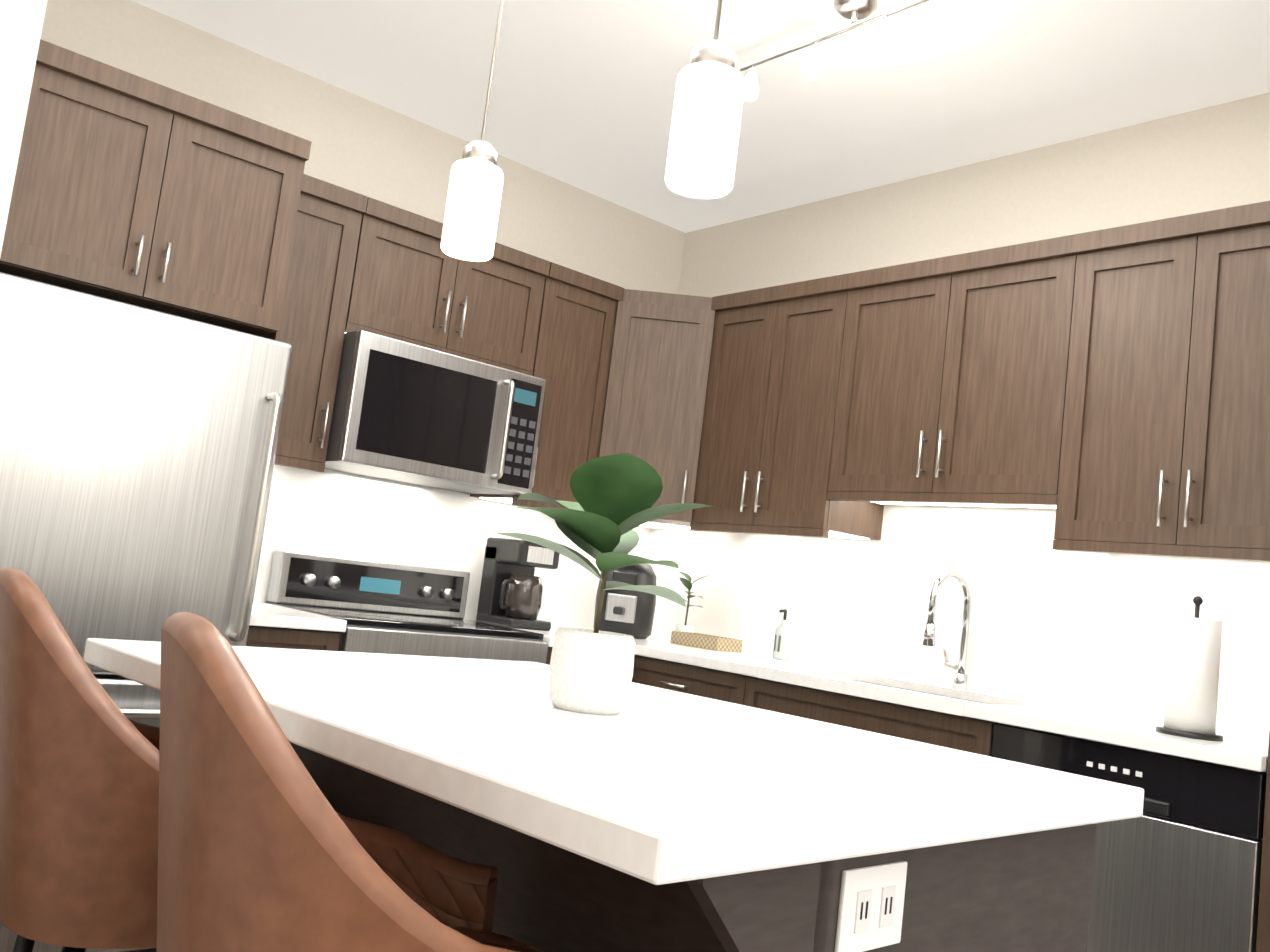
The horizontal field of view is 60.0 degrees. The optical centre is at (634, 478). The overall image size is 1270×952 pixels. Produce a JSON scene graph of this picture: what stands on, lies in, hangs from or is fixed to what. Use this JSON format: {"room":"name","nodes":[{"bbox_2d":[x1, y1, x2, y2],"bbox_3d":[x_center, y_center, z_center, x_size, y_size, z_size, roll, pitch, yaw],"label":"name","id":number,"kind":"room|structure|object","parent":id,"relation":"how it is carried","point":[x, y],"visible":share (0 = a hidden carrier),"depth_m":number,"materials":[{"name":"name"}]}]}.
{"room":"kitchen","nodes":[
{"label":"kitchen","id":0,"kind":"room"},
{"bbox_2d":[0,0,46,255],"bbox_3d":[-1.797,-0.225,2.685,0.160,2.780,1.000,12,-8,-40],"label":"wall","id":1,"kind":"structure","parent":0,"point":[21,23],"depth_m":2.40,"materials":[{"name":"paint"}]},
{"bbox_2d":[40,0,684,602],"bbox_3d":[-2.368,-0.267,2.951,7.000,2.780,0.150,12,-8,-40],"label":"wall","id":2,"kind":"structure","parent":0,"point":[364,146],"depth_m":4.04,"materials":[{"name":"paint"}]},
{"bbox_2d":[0,39,311,338],"bbox_3d":[-1.484,-0.767,3.202,0.763,0.570,0.620,12,-8,-40],"label":"upper cabinet","id":3,"kind":"object","parent":2,"relation":"attached to","point":[128,188],"depth_m":2.96,"materials":[{"name":"brown wood"}]},
{"bbox_2d":[273,177,363,470],"bbox_3d":[-1.187,-0.518,3.649,0.328,0.900,0.335,12,-8,-40],"label":"upper cabinet","id":4,"kind":"object","parent":2,"relation":"attached to","point":[316,329],"depth_m":3.57,"materials":[{"name":"brown wood"}]},
{"bbox_2d":[344,195,547,374],"bbox_3d":[-0.751,-0.668,4.028,0.760,0.424,0.335,12,-8,-40],"label":"upper cabinet","id":5,"kind":"object","parent":2,"relation":"attached to","point":[405,288],"depth_m":3.86,"materials":[{"name":"brown wood"}]},
{"bbox_2d":[324,330,545,494],"bbox_3d":[-0.752,-0.211,3.918,0.752,0.430,0.483,12,-8,-40],"label":"over-the-range microwave","id":6,"kind":"object","parent":5,"relation":"attached to","point":[407,412],"visible":0.98,"depth_m":3.74,"materials":[{"name":"grey metal"}]},
{"bbox_2d":[464,261,619,514],"bbox_3d":[-0.323,-0.342,4.362,0.402,0.900,0.391,12,-8,-40],"label":"upper cabinet","id":7,"kind":"object","parent":2,"relation":"attached to","point":[578,309],"depth_m":4.25,"materials":[{"name":"brown wood"}]},
{"bbox_2d":[596,287,719,534],"bbox_3d":[0.092,-0.273,4.542,0.664,0.900,0.665,12,-8,-40],"label":"upper cabinet","id":8,"kind":"object","parent":2,"relation":"attached to","point":[658,357],"depth_m":4.34,"materials":[{"name":"brown wood"}]},
{"bbox_2d":[132,0,1269,232],"bbox_3d":[0.048,-1.671,0.508,7.000,0.080,7.200,12,-8,-40],"label":"ceiling","id":9,"kind":"structure","parent":0,"point":[582,94],"depth_m":3.52,"materials":[{"name":"white paint"}]},
{"bbox_2d":[440,0,503,261],"bbox_3d":[-0.262,-0.959,2.175,0.124,1.064,0.124,12,-8,-40],"label":"pendant light","id":10,"kind":"object","parent":9,"relation":"hanging from","point":[470,223],"visible":1,"depth_m":2.09,"materials":[{"name":"white glass"}]},
{"bbox_2d":[665,0,744,198],"bbox_3d":[0.157,-0.958,1.685,0.124,1.064,0.124,12,-8,-40],"label":"pendant light","id":11,"kind":"object","parent":9,"relation":"hanging from","point":[705,128],"visible":1,"depth_m":1.60,"materials":[{"name":"white glass"}]},
{"bbox_2d":[740,0,975,101],"bbox_3d":[0.591,-1.212,3.013,0.121,0.193,0.830,12,-8,-40],"label":"track light","id":12,"kind":"object","parent":9,"relation":"attached to","point":[963,14],"visible":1,"depth_m":3.00,"materials":[{"name":"silver metal"}]},
{"bbox_2d":[678,92,1269,297],"bbox_3d":[1.271,0.260,3.807,0.300,2.780,3.330,12,-8,-40],"label":"wall","id":13,"kind":"structure","parent":0,"point":[1212,158],"depth_m":3.83,"materials":[{"name":"paint"}]},
{"bbox_2d":[676,283,791,538],"bbox_3d":[0.489,-0.251,4.291,0.390,0.900,0.426,12,-8,-40],"label":"upper cabinet","id":14,"kind":"object","parent":13,"relation":"attached to","point":[746,357],"depth_m":4.19,"materials":[{"name":"brown wood"}]},
{"bbox_2d":[740,274,903,546],"bbox_3d":[0.719,-0.246,4.068,0.334,0.900,0.447,12,-8,-40],"label":"upper cabinet","id":15,"kind":"object","parent":13,"relation":"attached to","point":[797,509],"depth_m":3.95,"materials":[{"name":"brown wood"}]},
{"bbox_2d":[820,238,1051,514],"bbox_3d":[1.110,-0.309,3.633,0.334,0.769,0.840,12,-8,-40],"label":"upper cabinet","id":16,"kind":"object","parent":13,"relation":"attached to","point":[963,501],"depth_m":3.53,"materials":[{"name":"brown wood"}]},
{"bbox_2d":[1028,201,1269,566],"bbox_3d":[1.583,-0.243,3.072,0.334,0.900,0.743,12,-8,-40],"label":"upper cabinet","id":17,"kind":"object","parent":13,"relation":"attached to","point":[1153,413],"depth_m":3.00,"materials":[{"name":"brown wood"}]},
{"bbox_3d":[-0.292,1.144,0.222,7.000,0.060,7.200,12,-8,-40],"label":"floor","id":18,"kind":"structure","parent":0,"visible":0},
{"bbox_2d":[0,568,159,951],"bbox_3d":[-0.707,0.670,1.541,0.495,1.044,0.487,12,-8,-40],"label":"stool","id":19,"kind":"object","parent":18,"relation":"on","point":[79,780],"visible":0.6,"depth_m":1.33,"materials":[{"name":"leather"}]},
{"bbox_2d":[0,272,291,951],"bbox_3d":[-1.556,0.394,3.007,0.752,1.680,0.809,12,-8,-40],"label":"fridge","id":20,"kind":"object","parent":18,"relation":"on","point":[138,446],"visible":0.6,"depth_m":2.79,"materials":[{"name":"grey metal"}]},
{"bbox_2d":[246,627,343,650],"bbox_3d":[-1.262,0.872,3.400,0.326,0.886,0.620,12,-8,-40],"label":"base cabinet","id":21,"kind":"object","parent":18,"relation":"on","point":[270,637],"depth_m":3.22,"materials":[{"name":"black wood"}]},
{"bbox_2d":[249,599,346,631],"bbox_3d":[-1.198,0.417,3.437,0.328,0.035,0.645,12,-8,-40],"label":"countertop","id":22,"kind":"structure","parent":21,"relation":"on","point":[263,614],"depth_m":3.24,"materials":[{"name":"white stone"}]},
{"bbox_2d":[156,611,541,951],"bbox_3d":[-0.267,0.675,1.062,0.511,1.044,0.501,12,-8,-40],"label":"stool","id":23,"kind":"object","parent":18,"relation":"on","point":[263,846],"visible":1,"depth_m":0.87,"materials":[{"name":"leather"}]},
{"bbox_2d":[265,549,547,663],"bbox_3d":[-0.801,0.849,3.720,0.756,1.105,0.707,12,-8,-40],"label":"range","id":24,"kind":"object","parent":18,"relation":"on","point":[387,608],"visible":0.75,"depth_m":3.78,"materials":[{"name":"grey metal"}]},
{"bbox_2d":[543,639,552,664],"bbox_3d":[-0.405,1.046,4.098,0.370,0.886,0.690,12,-8,-40],"label":"base cabinet","id":25,"kind":"object","parent":18,"relation":"on","point":[550,645],"depth_m":3.82,"materials":[{"name":"black"}]},
{"bbox_2d":[464,619,555,642],"bbox_3d":[-0.383,0.587,4.146,0.327,0.035,0.645,12,-8,-40],"label":"countertop","id":26,"kind":"structure","parent":25,"relation":"on","point":[549,635],"depth_m":4.02,"materials":[{"name":"white stone"}]},
{"bbox_2d":[476,537,559,630],"bbox_3d":[-0.459,0.402,4.231,0.218,0.330,0.242,12,-8,-40],"label":"coffee maker","id":27,"kind":"object","parent":26,"relation":"on","point":[511,591],"visible":0.98,"depth_m":4.17,"materials":[{"name":"black plastic"}]},
{"bbox_2d":[631,651,759,707],"bbox_3d":[0.324,1.117,3.926,0.683,0.886,0.705,12,-8,-40],"label":"base cabinet","id":28,"kind":"object","parent":18,"relation":"on","point":[727,684],"depth_m":3.73,"materials":[{"name":"black wood"}]},
{"bbox_2d":[307,770,1094,951],"bbox_3d":[-0.136,0.831,1.663,0.898,0.884,1.311,12,-8,-40],"label":"kitchen island","id":29,"kind":"object","parent":18,"relation":"on","point":[1037,899],"depth_m":1.26,"materials":[{"name":"black wood"}]},
{"bbox_2d":[83,638,1143,901],"bbox_3d":[-0.107,0.369,1.685,1.040,0.040,1.404,12,-8,-40],"label":"island countertop","id":30,"kind":"structure","parent":29,"relation":"on","point":[672,790],"depth_m":1.29,"materials":[{"name":"white stone"}]},
{"bbox_2d":[494,453,712,714],"bbox_3d":[-0.073,0.161,1.691,0.345,0.378,0.335,12,-8,-40],"label":"potted plant","id":31,"kind":"object","parent":30,"relation":"on","point":[616,496],"visible":1,"depth_m":1.64,"materials":[{"name":"green plant"}]},
{"bbox_2d":[756,679,1087,756],"bbox_3d":[0.811,1.123,3.412,0.620,0.886,0.943,12,-8,-40],"label":"base cabinet","id":32,"kind":"object","parent":18,"relation":"on","point":[910,723],"depth_m":3.18,"materials":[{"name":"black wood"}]},
{"bbox_2d":[552,627,1263,771],"bbox_3d":[0.683,0.666,3.651,0.644,0.035,2.795,12,-8,-40],"label":"countertop","id":33,"kind":"structure","parent":32,"relation":"on","point":[1236,750],"depth_m":3.08,"materials":[{"name":"white stone"}]},
{"bbox_2d":[593,564,656,638],"bbox_3d":[-0.043,0.490,4.528,0.285,0.315,0.269,12,-8,-40],"label":"air fryer","id":34,"kind":"object","parent":33,"relation":"on","point":[629,612],"visible":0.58,"depth_m":4.44,"materials":[{"name":"black plastic"}]},
{"bbox_2d":[675,571,709,632],"bbox_3d":[0.227,0.534,4.540,0.167,0.294,0.191,12,-8,-40],"label":"potted plant","id":35,"kind":"object","parent":33,"relation":"on","point":[686,583],"visible":0.67,"depth_m":4.54,"materials":[{"name":"green plant"}]},
{"bbox_2d":[670,631,742,652],"bbox_3d":[0.282,0.646,4.359,0.140,0.050,0.260,12,-8,-40],"label":"tray","id":36,"kind":"object","parent":33,"relation":"on","point":[708,642],"visible":1,"depth_m":4.29,"materials":[{"name":"beige wicker"}]},
{"bbox_2d":[773,609,791,660],"bbox_3d":[0.556,0.585,4.134,0.061,0.191,0.060,12,-8,-40],"label":"soap bottle","id":37,"kind":"object","parent":33,"relation":"on","point":[782,640],"visible":1,"depth_m":4.11,"materials":[{"name":"grey plastic"}]},
{"bbox_2d":[916,563,975,690],"bbox_3d":[0.992,0.484,3.570,0.244,0.382,0.104,12,-8,-40],"label":"faucet","id":38,"kind":"object","parent":33,"relation":"on","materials":[{"name":"silver metal"}]},
{"bbox_2d":[1155,596,1222,740],"bbox_3d":[1.391,0.465,2.740,0.150,0.347,0.150,12,-8,-40],"label":"paper towel","id":39,"kind":"object","parent":33,"relation":"on","point":[1192,683],"visible":1,"depth_m":2.69,"materials":[{"name":"white paper"}]},
{"bbox_2d":[991,723,1266,951],"bbox_3d":[1.332,1.127,2.802,0.632,0.880,0.654,12,-8,-40],"label":"dishwasher","id":40,"kind":"object","parent":18,"relation":"on","point":[1177,866],"visible":0.67,"depth_m":2.52,"materials":[{"name":"grey metal"}]},
{"bbox_2d":[1256,539,1269,951],"bbox_3d":[1.794,0.410,2.452,0.620,2.336,0.467,12,-8,-40],"label":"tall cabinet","id":41,"kind":"object","parent":18,"relation":"on","point":[1262,740],"depth_m":2.40,"materials":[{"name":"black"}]}
]}

